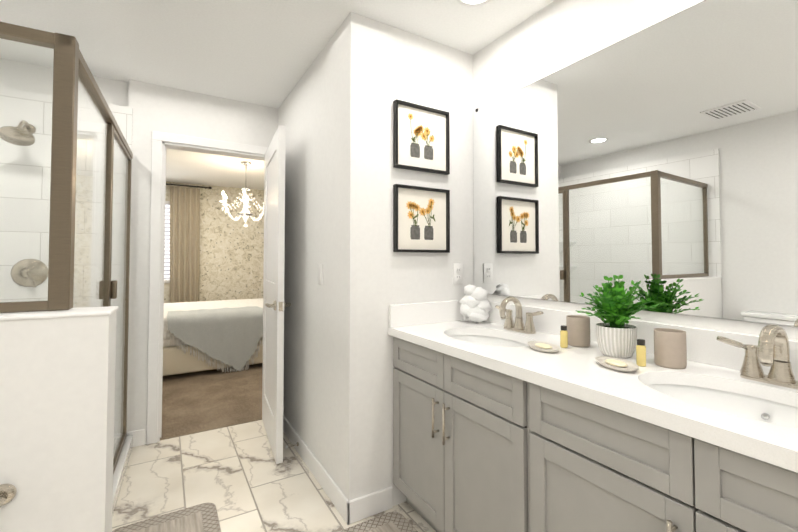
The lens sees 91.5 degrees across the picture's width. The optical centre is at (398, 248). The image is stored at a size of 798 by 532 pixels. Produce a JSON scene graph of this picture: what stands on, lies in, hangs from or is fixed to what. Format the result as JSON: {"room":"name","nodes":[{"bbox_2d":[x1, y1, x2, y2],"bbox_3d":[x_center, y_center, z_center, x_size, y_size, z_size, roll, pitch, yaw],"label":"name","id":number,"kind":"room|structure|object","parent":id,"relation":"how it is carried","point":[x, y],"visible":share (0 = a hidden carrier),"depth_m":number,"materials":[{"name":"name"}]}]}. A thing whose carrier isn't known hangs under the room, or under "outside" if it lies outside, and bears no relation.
{"room":"bathroom","nodes":[
{"label":"bathroom","id":0,"kind":"room"},
{"bbox_2d":[0,306,118,531],"bbox_3d":[-1.416,0.724,0.965,1.149,1.078,0.199,1,-2,-31],"label":"wall","id":1,"kind":"structure","parent":0,"point":[57,386],"depth_m":1.13,"materials":[{"name":"paint"}]},
{"bbox_2d":[0,484,16,506],"bbox_3d":[-1.134,0.671,0.982,0.225,0.056,0.098,1,-2,-31],"label":"toilet paper holder","id":2,"kind":"object","parent":1,"relation":"attached to","point":[8,493],"visible":1,"depth_m":1.06,"materials":[{"name":"silver metal"}]},
{"bbox_2d":[112,435,132,517],"bbox_3d":[-1.433,1.245,1.875,0.162,0.085,1.500,1,-2,-31],"label":"sill","id":3,"kind":"structure","parent":1,"relation":"attached to","point":[121,468],"depth_m":2.17,"materials":[{"name":"stone"}]},
{"bbox_2d":[0,22,132,474],"bbox_3d":[-1.832,0.267,1.626,1.071,1.854,1.558,1,-2,-31],"label":"shower enclosure","id":4,"kind":"object","parent":3,"relation":"on","point":[71,69],"visible":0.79,"depth_m":1.36,"materials":[{"name":"glass"}]},
{"bbox_2d":[0,58,277,436],"bbox_3d":[-1.875,0.087,2.598,2.050,2.440,0.120,1,-2,-31],"label":"wall","id":5,"kind":"structure","parent":0,"point":[160,108],"depth_m":2.63,"materials":[{"name":"paint"}]},
{"bbox_2d":[0,87,132,438],"bbox_3d":[-2.219,0.175,2.337,0.990,2.250,0.056,1,-2,-31],"label":"shower wall tile","id":6,"kind":"structure","parent":5,"relation":"attached to","point":[123,115],"depth_m":2.41,"materials":[{"name":"white tile"}]},
{"bbox_2d":[0,120,35,145],"bbox_3d":[-2.170,-0.672,2.230,0.150,0.163,0.263,1,-2,-31],"label":"shower head","id":7,"kind":"object","parent":6,"relation":"attached to","point":[21,131],"depth_m":2.19},
{"bbox_2d":[11,259,47,287],"bbox_3d":[-2.199,0.145,2.311,0.170,0.172,0.058,1,-2,-31],"label":"shower valve","id":8,"kind":"object","parent":6,"relation":"attached to","point":[20,281],"depth_m":2.31,"materials":[{"name":"silver metal"}]},
{"bbox_2d":[146,131,267,443],"bbox_3d":[-1.352,0.259,2.908,0.864,2.112,0.152,1,-2,-31],"label":"door frame","id":9,"kind":"structure","parent":5,"relation":"attached to","point":[162,142],"depth_m":2.66,"materials":[{"name":"white wood"}]},
{"bbox_2d":[262,125,290,463],"bbox_3d":[-0.893,0.275,2.687,0.168,2.045,0.749,1,-2,-31],"label":"door leaf","id":10,"kind":"structure","parent":5,"relation":"in","point":[274,304],"depth_m":2.50,"materials":[{"name":"white wood"}]},
{"bbox_2d":[160,363,262,439],"bbox_3d":[-2.308,1.383,4.556,6.800,0.054,3.958,1,-2,-31],"label":"floor","id":11,"kind":"structure","parent":0,"point":[199,401],"depth_m":3.40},
{"bbox_2d":[163,298,262,375],"bbox_3d":[-2.388,0.716,4.864,2.200,1.295,1.620,1,-2,-31],"label":"bed","id":12,"kind":"object","parent":11,"relation":"on","point":[176,361],"depth_m":4.11,"materials":[{"name":"fabric"}]},
{"bbox_2d":[167,306,262,372],"bbox_3d":[-2.040,1.023,4.361,0.977,0.659,0.465,1,-2,-31],"label":"throw blanket","id":13,"kind":"object","parent":12,"relation":"on","point":[230,336],"visible":0.96,"depth_m":4.20,"materials":[{"name":"grey fabric"}]},
{"bbox_2d":[164,182,263,302],"bbox_3d":[-3.301,0.186,6.243,6.800,2.440,0.100,1,-2,-31],"label":"wall","id":14,"kind":"structure","parent":0,"point":[231,257],"depth_m":6.47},
{"bbox_2d":[164,201,169,282],"bbox_3d":[-4.106,-0.114,5.688,1.540,1.270,0.034,1,-2,-31],"label":"window blinds","id":15,"kind":"object","parent":14,"relation":"attached to","point":[167,248],"depth_m":5.99,"materials":[{"name":"white plastic"}]},
{"bbox_2d":[166,183,211,188],"bbox_3d":[-3.976,-0.993,5.740,2.192,0.044,0.121,1,-2,-31],"label":"curtain rod","id":16,"kind":"object","parent":14,"relation":"attached to","point":[189,186],"visible":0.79,"depth_m":6.10,"materials":[{"name":"black metal"}]},
{"bbox_2d":[170,186,199,302],"bbox_3d":[-3.332,0.211,6.049,0.429,2.340,0.080,1,-2,-31],"label":"curtain","id":17,"kind":"object","parent":16,"relation":"hanging from","point":[184,241],"visible":0.83,"depth_m":6.05,"materials":[{"name":"beige fabric"}]},
{"bbox_2d":[112,420,435,531],"bbox_3d":[-0.321,1.281,0.735,3.030,0.050,4.642,1,-2,-31],"label":"floor","id":18,"kind":"structure","parent":0,"point":[239,478],"depth_m":2.12,"materials":[{"name":"tile"}]},
{"bbox_2d":[112,502,220,531],"bbox_3d":[-0.940,1.271,1.553,0.444,0.014,0.734,1,-2,-31],"label":"area rug","id":19,"kind":"object","parent":18,"relation":"on","point":[202,517],"visible":0.98,"depth_m":1.81,"materials":[{"name":"grey fabric"}]},
{"bbox_2d":[338,512,417,531],"bbox_3d":[-0.010,1.269,1.481,0.444,0.014,0.734,1,-2,-31],"label":"area rug","id":20,"kind":"object","parent":18,"relation":"on","point":[392,522],"visible":0.98,"depth_m":1.79,"materials":[{"name":"grey fabric"}]},
{"bbox_2d":[388,332,797,531],"bbox_3d":[0.639,0.843,1.330,0.582,0.857,1.761,1,-2,-31],"label":"bathroom vanity","id":21,"kind":"object","parent":18,"relation":"on","point":[497,427],"depth_m":1.16,"materials":[{"name":"grey wood"}]},
{"bbox_2d":[388,320,797,463],"bbox_3d":[0.648,0.396,1.339,0.570,0.037,1.778,1,-2,-31],"label":"countertop","id":22,"kind":"structure","parent":21,"relation":"on","point":[576,369],"depth_m":1.13,"materials":[{"name":"white stone"}]},
{"bbox_2d":[459,284,490,322],"bbox_3d":[0.406,0.295,2.088,0.152,0.204,0.145,1,-2,-31],"label":"cotton balls","id":23,"kind":"object","parent":22,"relation":"on","point":[475,306],"visible":1,"depth_m":2.05},
{"bbox_2d":[440,328,539,351],"bbox_3d":[0.392,0.496,1.727,0.396,0.166,0.568,1,-2,-31],"label":"sink","id":24,"kind":"object","parent":22,"relation":"in","point":[497,340],"depth_m":1.89,"materials":[{"name":"white ceramic"}]},
{"bbox_2d":[495,297,542,333],"bbox_3d":[0.532,0.307,1.830,0.150,0.166,0.279,1,-2,-31],"label":"faucet","id":25,"kind":"object","parent":22,"relation":"on","point":[519,326],"visible":1,"depth_m":1.82,"materials":[{"name":"silver metal"}]},
{"bbox_2d":[527,341,559,352],"bbox_3d":[0.546,0.370,1.473,0.108,0.020,0.150,1,-2,-31],"label":"soap dish","id":26,"kind":"object","parent":22,"relation":"on","point":[541,346],"visible":1,"depth_m":1.46,"materials":[{"name":"ceramic"}]},
{"bbox_2d":[560,325,567,347],"bbox_3d":[0.638,0.340,1.505,0.027,0.082,0.027,1,-2,-31],"label":"toiletry bottle","id":27,"kind":"object","parent":22,"relation":"on","point":[563,338],"visible":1,"depth_m":1.50,"materials":[{"name":"yellow plastic"}]},
{"bbox_2d":[566,315,589,346],"bbox_3d":[0.713,0.326,1.547,0.086,0.112,0.086,1,-2,-31],"label":"tumbler","id":28,"kind":"object","parent":22,"relation":"on","point":[578,328],"visible":0.94,"depth_m":1.51,"materials":[{"name":"ceramic"}]},
{"bbox_2d":[575,275,658,357],"bbox_3d":[0.785,0.236,1.377,0.241,0.284,0.262,1,-2,-31],"label":"potted plant","id":29,"kind":"object","parent":22,"relation":"on","point":[616,335],"visible":1,"depth_m":1.35,"materials":[{"name":"green plant"}]},
{"bbox_2d":[595,356,638,371],"bbox_3d":[0.686,0.364,1.230,0.112,0.020,0.147,1,-2,-31],"label":"soap dish","id":30,"kind":"object","parent":22,"relation":"on","point":[617,364],"visible":1,"depth_m":1.21,"materials":[{"name":"ceramic"}]},
{"bbox_2d":[636,339,645,366],"bbox_3d":[0.775,0.333,1.246,0.027,0.082,0.027,1,-2,-31],"label":"toiletry bottle","id":31,"kind":"object","parent":22,"relation":"on","point":[641,354],"visible":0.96,"depth_m":1.24,"materials":[{"name":"yellow plastic"}]},
{"bbox_2d":[654,328,686,368],"bbox_3d":[0.869,0.318,1.248,0.086,0.112,0.086,1,-2,-31],"label":"tumbler","id":32,"kind":"object","parent":22,"relation":"on","point":[670,348],"visible":1,"depth_m":1.22,"materials":[{"name":"ceramic"}]},
{"bbox_2d":[620,368,797,431],"bbox_3d":[0.851,0.475,0.964,0.396,0.166,0.568,1,-2,-31],"label":"sink","id":33,"kind":"object","parent":22,"relation":"in","point":[766,407],"depth_m":1.10,"materials":[{"name":"white ceramic"}]},
{"bbox_2d":[717,325,797,389],"bbox_3d":[1.006,0.286,1.041,0.150,0.166,0.279,1,-2,-31],"label":"faucet","id":34,"kind":"object","parent":22,"relation":"on","point":[772,349],"visible":1,"depth_m":1.05,"materials":[{"name":"silver metal"}]},
{"bbox_2d":[0,0,554,189],"bbox_3d":[-1.113,-1.163,2.635,6.800,0.060,8.600,1,-2,-31],"label":"ceiling","id":35,"kind":"structure","parent":0,"point":[263,52],"depth_m":2.10,"materials":[{"name":"paint"}]},
{"bbox_2d":[219,161,263,226],"bbox_3d":[-1.903,-0.669,4.831,0.627,0.806,0.638,1,-2,-31],"label":"crystal chandelier","id":36,"kind":"object","parent":35,"relation":"hanging from","point":[245,213],"visible":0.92,"depth_m":4.79,"materials":[{"name":"white metal"}]},
{"bbox_2d":[457,0,489,6],"bbox_3d":[0.346,-1.153,1.761,0.176,0.008,0.176,1,-2,-31],"label":"recessed light","id":37,"kind":"object","parent":35,"relation":"in","point":[471,3],"visible":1,"depth_m":1.82,"materials":[{"name":"white"}]},
{"bbox_2d":[278,12,473,505],"bbox_3d":[-0.254,0.091,2.744,0.880,2.440,1.540,1,-2,-31],"label":"wall block","id":38,"kind":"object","parent":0,"point":[343,175],"visible":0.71,"depth_m":2.04,"materials":[{"name":"paint"}]},
{"bbox_2d":[283,415,352,524],"bbox_3d":[-0.602,1.250,2.425,0.014,0.105,1.434,1,-2,-31],"label":"baseboard","id":39,"kind":"structure","parent":38,"relation":"attached to","point":[340,501],"depth_m":2.11,"materials":[{"name":"white wood"}]},
{"bbox_2d":[318,264,322,284],"bbox_3d":[-0.444,0.146,2.196,0.008,0.115,0.070,1,-2,-31],"label":"light switch","id":40,"kind":"object","parent":38,"relation":"attached to","point":[320,274],"visible":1,"depth_m":2.18,"materials":[{"name":"white plastic"}]},
{"bbox_2d":[393,99,449,174],"bbox_3d":[0.125,-0.586,2.074,0.345,0.345,0.029,1,-2,-31],"label":"picture frame","id":41,"kind":"object","parent":38,"relation":"attached to","point":[421,137],"visible":1,"depth_m":2.07,"materials":[{"name":"black wood"}]},
{"bbox_2d":[393,184,449,252],"bbox_3d":[0.125,-0.153,2.062,0.345,0.345,0.029,1,-2,-31],"label":"picture frame","id":42,"kind":"object","parent":38,"relation":"attached to","point":[421,219],"visible":1,"depth_m":2.06,"materials":[{"name":"black wood"}]},
{"bbox_2d":[453,263,462,283],"bbox_3d":[0.334,0.141,2.192,0.070,0.115,0.008,1,-2,-31],"label":"outlet","id":43,"kind":"object","parent":38,"relation":"attached to","point":[457,273],"visible":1,"depth_m":2.19,"materials":[{"name":"white plastic"}]},
{"bbox_2d":[388,300,463,327],"bbox_3d":[0.197,0.342,2.095,0.566,0.111,0.020,1,-2,-31],"label":"backsplash","id":44,"kind":"structure","parent":0,"relation":"attached to","point":[424,312],"depth_m":2.05,"materials":[{"name":"white stone"}]},
{"bbox_2d":[473,0,797,326],"bbox_3d":[0.981,-0.467,1.454,0.109,1.395,1.961,1,-2,-31],"label":"mirror","id":45,"kind":"object","parent":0,"point":[659,160],"depth_m":1.45,"materials":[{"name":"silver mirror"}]},
{"bbox_2d":[487,301,797,379],"bbox_3d":[0.889,0.325,1.474,0.020,0.111,1.758,1,-2,-31],"label":"backsplash","id":46,"kind":"structure","parent":0,"relation":"attached to","point":[703,345],"depth_m":1.30,"materials":[{"name":"white stone"}]},
{"bbox_2d":[630,310,773,334],"bbox_3d":[1.039,0.247,1.346,0.100,0.038,0.411,1,-2,-31],"label":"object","id":47,"kind":"object","parent":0,"point":[744,327],"depth_m":1.29,"materials":[{"name":"paint"}]}
]}

